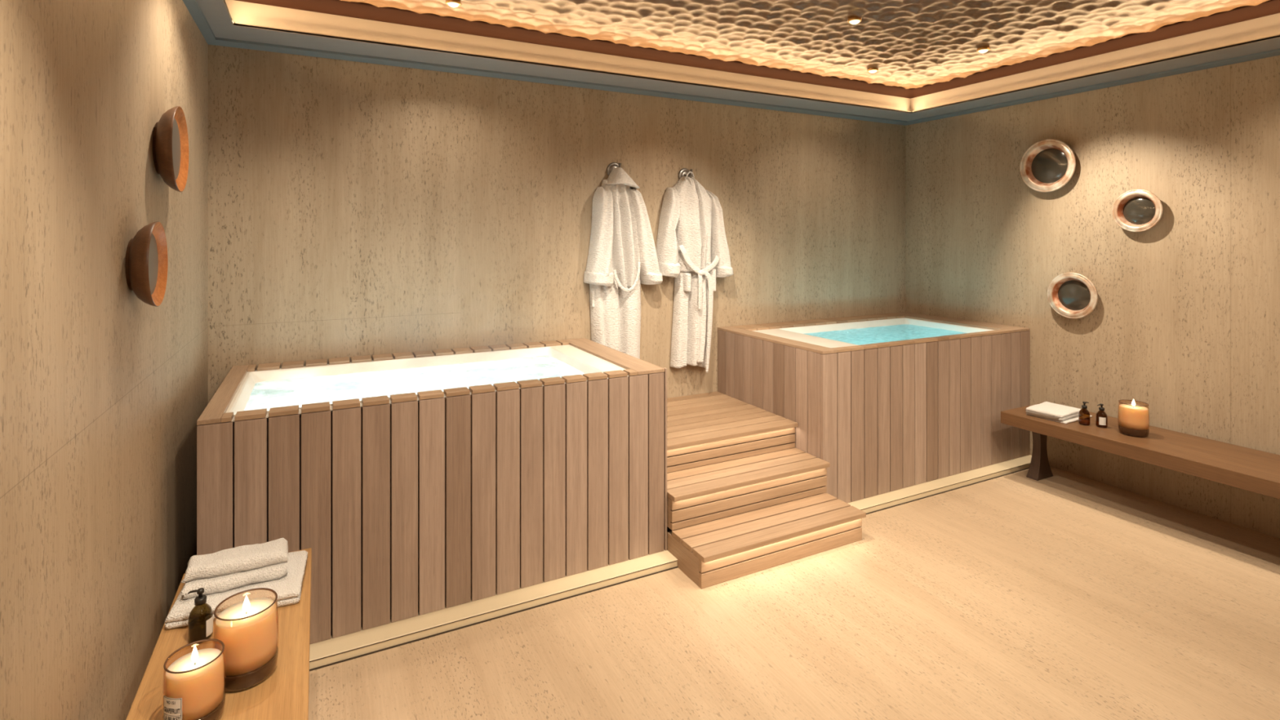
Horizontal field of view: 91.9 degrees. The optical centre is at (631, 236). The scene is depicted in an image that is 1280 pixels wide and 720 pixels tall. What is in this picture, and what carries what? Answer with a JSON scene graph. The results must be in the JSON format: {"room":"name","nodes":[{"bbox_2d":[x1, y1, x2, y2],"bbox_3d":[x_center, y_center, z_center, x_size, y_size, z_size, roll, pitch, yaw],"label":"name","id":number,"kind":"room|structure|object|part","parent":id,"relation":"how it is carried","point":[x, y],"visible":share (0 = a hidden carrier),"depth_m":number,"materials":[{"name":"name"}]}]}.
{"room":"spa tub room","nodes":[
{"label":"spa tub room","id":0,"kind":"room"},
{"bbox_2d":[0,0,208,719],"bbox_3d":[-0.900,0.125,0.559,0.120,2.950,5.610,0,0,-27],"label":"wall","id":1,"kind":"structure","parent":0,"point":[104,389],"depth_m":1.51,"materials":[{"name":"paint"}]},
{"bbox_2d":[124,221,168,306],"bbox_3d":[-1.449,0.084,1.847,0.063,0.256,0.256,0,0,-27],"label":"bowl","id":2,"kind":"object","parent":1,"relation":"attached to","point":[146,263],"visible":1,"depth_m":1.79,"materials":[{"name":"brown wood"}]},
{"bbox_2d":[152,106,188,191],"bbox_3d":[-1.602,-0.302,2.148,0.063,0.298,0.298,0,0,-27],"label":"bowl","id":3,"kind":"object","parent":1,"relation":"attached to","point":[170,135],"visible":1,"depth_m":2.09,"materials":[{"name":"brown wood"}]},
{"bbox_2d":[445,0,460,7],"bbox_3d":[-0.874,-1.140,3.032,0.070,0.038,0.070,0,0,-27],"label":"recessed light","id":4,"kind":"object","parent":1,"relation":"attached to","point":[453,3],"visible":1,"depth_m":3.02,"materials":[{"name":"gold metal"}]},
{"bbox_2d":[309,550,677,671],"bbox_3d":[-0.718,1.581,2.589,2.039,0.038,0.131,0,0,-27],"label":"trim","id":5,"kind":"structure","parent":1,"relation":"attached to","point":[349,642],"depth_m":2.59,"materials":[{"name":"beige wood"}]},
{"bbox_2d":[182,0,1279,125],"bbox_3d":[1.391,-0.971,1.659,4.872,0.008,5.505,0,0,-27],"label":"trim","id":6,"kind":"structure","parent":1,"relation":"attached to","point":[215,11],"depth_m":3.59,"materials":[{"name":"grey paint"}]},
{"bbox_2d":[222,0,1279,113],"bbox_3d":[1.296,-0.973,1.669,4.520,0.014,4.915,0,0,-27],"label":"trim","id":7,"kind":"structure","parent":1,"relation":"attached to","point":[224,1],"depth_m":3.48,"materials":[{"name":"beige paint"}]},
{"bbox_2d":[225,0,1279,111],"bbox_3d":[1.296,-1.038,1.669,4.628,0.125,5.023,0,0,-27],"label":"trim","id":8,"kind":"structure","parent":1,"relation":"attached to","point":[243,12],"depth_m":3.56,"materials":[{"name":"beige paint"}]},
{"bbox_2d":[235,0,1279,98],"bbox_3d":[1.296,-1.129,1.669,4.628,0.067,5.023,0,0,-27],"label":"trim","id":9,"kind":"structure","parent":1,"relation":"attached to","point":[364,11],"depth_m":3.58,"materials":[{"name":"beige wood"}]},
{"bbox_2d":[341,0,1268,88],"bbox_3d":[1.302,-1.145,1.654,4.550,0.026,4.975,0,0,-27],"label":"ceiling","id":10,"kind":"structure","parent":1,"relation":"attached to","point":[911,43],"depth_m":3.39,"materials":[{"name":"brown hammered bronze-coloured metal"}]},
{"bbox_2d":[847,15,862,24],"bbox_3d":[1.178,-1.140,3.275,0.070,0.038,0.070,0,0,-27],"label":"recessed light","id":11,"kind":"object","parent":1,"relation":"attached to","point":[852,20],"visible":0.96,"depth_m":3.26,"materials":[{"name":"gold metal"}]},
{"bbox_2d":[867,67,878,72],"bbox_3d":[1.656,-1.140,4.257,0.070,0.038,0.070,0,0,-27],"label":"recessed light","id":12,"kind":"object","parent":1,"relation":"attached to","point":[871,69],"visible":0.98,"depth_m":4.24,"materials":[{"name":"gold metal"}]},
{"bbox_2d":[977,45,990,53],"bbox_3d":[2.150,-1.140,3.790,0.070,0.038,0.070,0,0,-27],"label":"recessed light","id":13,"kind":"object","parent":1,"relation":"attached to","point":[983,49],"visible":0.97,"depth_m":3.77,"materials":[{"name":"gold metal"}]},
{"bbox_2d":[208,44,905,403],"bbox_3d":[0.100,0.125,4.276,5.262,2.950,0.120,0,0,-27],"label":"wall","id":14,"kind":"structure","parent":0,"point":[355,208],"depth_m":3.69,"materials":[{"name":"stone"}]},
{"bbox_2d":[606,162,621,175],"bbox_3d":[-0.097,-0.432,4.057,0.108,0.108,0.093,0,0,-27],"label":"robe hook","id":15,"kind":"object","parent":14,"relation":"attached to","point":[612,165],"visible":0.56,"depth_m":4.07,"materials":[{"name":"metal"}]},
{"bbox_2d":[583,167,662,359],"bbox_3d":[-0.039,0.204,4.037,0.529,1.305,0.161,0,0,-27],"label":"bathrobe","id":16,"kind":"object","parent":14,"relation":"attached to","point":[622,256],"visible":0.99,"depth_m":4.00,"materials":[{"name":"white fabric"}]},
{"bbox_3d":[-0.060,-0.019,4.027,0.292,0.710,0.160,0,0,-27],"label":"panel","id":17,"kind":"part","parent":16,"relation":"part of","materials":[{"name":"white fabric"}]},
{"bbox_2d":[678,168,692,179],"bbox_3d":[0.392,-0.421,4.304,0.108,0.108,0.093,0,0,-27],"label":"robe hook","id":18,"kind":"object","parent":14,"relation":"attached to","point":[683,171],"visible":0.7,"depth_m":4.32,"materials":[{"name":"metal"}]},
{"bbox_2d":[656,171,733,373],"bbox_3d":[0.456,0.246,4.284,0.577,1.382,0.167,0,0,-27],"label":"bathrobe","id":19,"kind":"object","parent":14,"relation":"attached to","point":[692,249],"visible":1,"depth_m":4.24,"materials":[{"name":"white fabric"}]},
{"bbox_3d":[0.455,0.564,4.303,0.131,0.615,0.133,0,0,-27],"label":"panel","id":20,"kind":"part","parent":19,"relation":"part of","materials":[{"name":"white fabric"}]},
{"bbox_2d":[308,466,1279,719],"bbox_3d":[1.393,1.650,1.720,5.262,0.100,5.850,0,0,-27],"label":"floor","id":21,"kind":"structure","parent":0,"point":[1064,595],"depth_m":2.47,"materials":[{"name":"wood"}]},
{"bbox_2d":[125,547,311,719],"bbox_3d":[-0.898,1.375,1.297,0.387,0.450,2.025,0,0,-27],"label":"bench","id":22,"kind":"object","parent":21,"relation":"on","point":[284,695],"visible":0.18,"depth_m":1.61,"materials":[{"name":"brown wood"}]},
{"bbox_2d":[161,638,226,719],"bbox_3d":[-1.036,1.059,1.468,0.125,0.180,0.125,0,0,-27],"label":"candle","id":23,"kind":"object","parent":22,"relation":"on","point":[194,682],"visible":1,"depth_m":1.44,"materials":[{"name":"orange glass"}]},
{"bbox_3d":[-1.036,1.131,1.468,0.122,0.036,0.122,0,0,-27],"label":"glass","id":24,"kind":"part","parent":23,"relation":"part of","materials":[{"name":"orange glass"}]},
{"bbox_2d":[187,587,213,644],"bbox_3d":[-1.232,1.079,1.770,0.059,0.140,0.058,0,0,-42],"label":"pump bottle","id":25,"kind":"object","parent":22,"relation":"on","point":[200,621],"visible":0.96,"depth_m":1.75,"materials":[{"name":"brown glass"}]},
{"bbox_2d":[164,550,307,629],"bbox_3d":[-1.252,1.127,1.996,0.351,0.044,0.286,0,0,-23],"label":"folded towel","id":26,"kind":"object","parent":22,"relation":"on","point":[288,588],"visible":0.32,"depth_m":1.92,"materials":[{"name":"white fabric"}]},
{"bbox_2d":[180,537,288,599],"bbox_3d":[-1.272,1.065,1.998,0.287,0.085,0.150,0,0,-29],"label":"rolled towel","id":27,"kind":"object","parent":26,"relation":"on","point":[225,570],"visible":0.98,"depth_m":1.97,"materials":[{"name":"white fabric"}]},
{"bbox_2d":[212,587,279,692],"bbox_3d":[-1.010,1.046,1.624,0.149,0.207,0.149,0,0,-27],"label":"candle","id":28,"kind":"object","parent":22,"relation":"on","point":[246,628],"visible":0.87,"depth_m":1.58,"materials":[{"name":"orange glass"}]},
{"bbox_3d":[-1.010,1.127,1.624,0.146,0.043,0.146,0,0,-27],"label":"glass","id":29,"kind":"part","parent":28,"relation":"part of","materials":[{"name":"orange glass"}]},
{"bbox_2d":[196,337,666,644],"bbox_3d":[-0.922,1.110,3.106,1.933,0.904,1.040,0,0,-27],"label":"hot tub","id":30,"kind":"object","parent":21,"relation":"on","point":[428,482],"visible":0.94,"depth_m":2.66,"materials":[{"name":"brown wood"}]},
{"bbox_2d":[225,344,629,422],"bbox_3d":[-0.950,0.956,3.059,1.705,0.569,0.957,0,0,-27],"label":"basin","id":31,"kind":"object","parent":30,"relation":"in","point":[516,383],"depth_m":2.94,"materials":[{"name":"white ceramic"}]},
{"bbox_2d":[666,391,866,588],"bbox_3d":[0.470,1.359,3.626,1.018,0.479,1.368,0,0,-27],"label":"wooden steps","id":32,"kind":"structure","parent":21,"relation":"on","point":[741,502],"depth_m":3.25,"materials":[{"name":"brown wood"}]},
{"bbox_3d":[0.117,1.373,3.208,0.005,0.147,0.332,0,0,-27],"label":"panel","id":33,"kind":"part","parent":32,"relation":"part of","materials":[{"name":"brown wood"}]},
{"bbox_3d":[0.249,1.536,2.954,0.018,0.126,0.288,0,0,-27],"label":"panel","id":34,"kind":"part","parent":32,"relation":"part of","materials":[{"name":"brown wood"}]},
{"bbox_2d":[1000,402,1279,499],"bbox_3d":[3.197,1.375,3.095,0.510,0.450,2.435,0,0,-27],"label":"bench","id":35,"kind":"object","parent":21,"relation":"on","point":[1250,469],"visible":0.95,"depth_m":3.40,"materials":[{"name":"brown wood"}]},
{"bbox_3d":[2.712,1.415,4.119,0.178,0.371,0.074,0,0,-27],"label":"leg","id":36,"kind":"part","parent":35,"relation":"part of","materials":[{"name":"brown wood"}]},
{"bbox_2d":[1026,413,1092,424],"bbox_3d":[2.732,1.144,3.960,0.313,0.011,0.236,0,0,-29],"label":"folded towel","id":37,"kind":"object","parent":35,"relation":"on","point":[1076,418],"visible":0.3,"depth_m":3.85,"materials":[{"name":"white fabric"}]},
{"bbox_2d":[1025,401,1080,421],"bbox_3d":[2.698,1.118,3.959,0.275,0.039,0.216,0,0,-32],"label":"folded towel","id":38,"kind":"object","parent":37,"relation":"on","point":[1048,410],"visible":0.94,"depth_m":3.91,"materials":[{"name":"white fabric"}]},
{"bbox_2d":[1078,401,1089,425],"bbox_3d":[2.763,1.080,3.780,0.061,0.137,0.057,0,0,-12],"label":"pump bottle","id":39,"kind":"object","parent":35,"relation":"on","point":[1083,415],"visible":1,"depth_m":3.76,"materials":[{"name":"brown glass"}]},
{"bbox_2d":[1095,403,1107,427],"bbox_3d":[2.829,1.080,3.732,0.061,0.137,0.058,0,0,-12],"label":"pump bottle","id":40,"kind":"object","parent":35,"relation":"on","point":[1101,417],"visible":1,"depth_m":3.72,"materials":[{"name":"brown glass"}]},
{"bbox_2d":[1117,399,1150,437],"bbox_3d":[2.912,1.048,3.596,0.145,0.202,0.145,0,0,-27],"label":"candle","id":41,"kind":"object","parent":35,"relation":"on","point":[1133,419],"visible":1,"depth_m":3.55,"materials":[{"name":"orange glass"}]},
{"bbox_3d":[2.912,1.128,3.596,0.141,0.042,0.141,0,0,-27],"label":"glass","id":42,"kind":"part","parent":41,"relation":"part of","materials":[{"name":"brown glass"}]},
{"bbox_2d":[905,55,1279,538],"bbox_3d":[3.687,0.125,2.881,0.120,2.950,5.610,0,0,-27],"label":"wall","id":43,"kind":"structure","parent":0,"point":[1184,323],"depth_m":3.86,"materials":[{"name":"paint"}]},
{"bbox_2d":[847,454,1031,514],"bbox_3d":[1.970,1.581,3.950,1.978,0.038,0.131,0,0,-27],"label":"trim","id":44,"kind":"structure","parent":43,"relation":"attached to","point":[877,500],"depth_m":3.89,"materials":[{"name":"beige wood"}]},
{"bbox_2d":[717,311,1029,502],"bbox_3d":[1.728,1.110,4.443,1.960,0.904,1.048,0,0,-27],"label":"hot tub","id":45,"kind":"object","parent":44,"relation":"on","point":[896,401],"visible":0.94,"depth_m":3.96,"materials":[{"name":"brown wood"}]},
{"bbox_2d":[752,317,995,350],"bbox_3d":[1.705,0.956,4.367,1.626,0.569,0.908,0,0,-27],"label":"basin","id":46,"kind":"object","parent":45,"relation":"in","point":[862,333],"depth_m":4.58,"materials":[{"name":"blue liquid"}]},
{"bbox_2d":[1019,138,1075,192],"bbox_3d":[2.878,-0.484,4.279,0.059,0.366,0.366,0,0,-27],"label":"wall mirror","id":47,"kind":"object","parent":43,"relation":"attached to","point":[1048,165],"visible":1,"depth_m":4.27,"materials":[{"name":"metal"}]},
{"bbox_3d":[2.878,-0.484,4.279,0.018,0.244,0.244,0,0,-27],"label":"glass","id":48,"kind":"part","parent":47,"relation":"part of","materials":[{"name":"mirror"}]},
{"bbox_2d":[1047,272,1097,319],"bbox_3d":[2.950,0.397,4.138,0.059,0.308,0.308,0,0,-27],"label":"wall mirror","id":49,"kind":"object","parent":43,"relation":"attached to","point":[1070,295],"visible":1,"depth_m":4.13,"materials":[{"name":"metal"}]},
{"bbox_3d":[2.949,0.397,4.138,0.018,0.205,0.205,0,0,-27],"label":"glass","id":50,"kind":"part","parent":49,"relation":"part of","materials":[{"name":"mirror"}]},
{"bbox_2d":[1111,189,1163,231],"bbox_3d":[3.116,-0.155,3.810,0.059,0.262,0.262,0,0,-27],"label":"wall mirror","id":51,"kind":"object","parent":43,"relation":"attached to","point":[1135,210],"visible":1,"depth_m":3.81,"materials":[{"name":"metal"}]},
{"bbox_3d":[3.115,-0.155,3.810,0.018,0.175,0.175,0,0,-27],"label":"glass","id":52,"kind":"part","parent":51,"relation":"part of","materials":[{"name":"mirror"}]}
]}

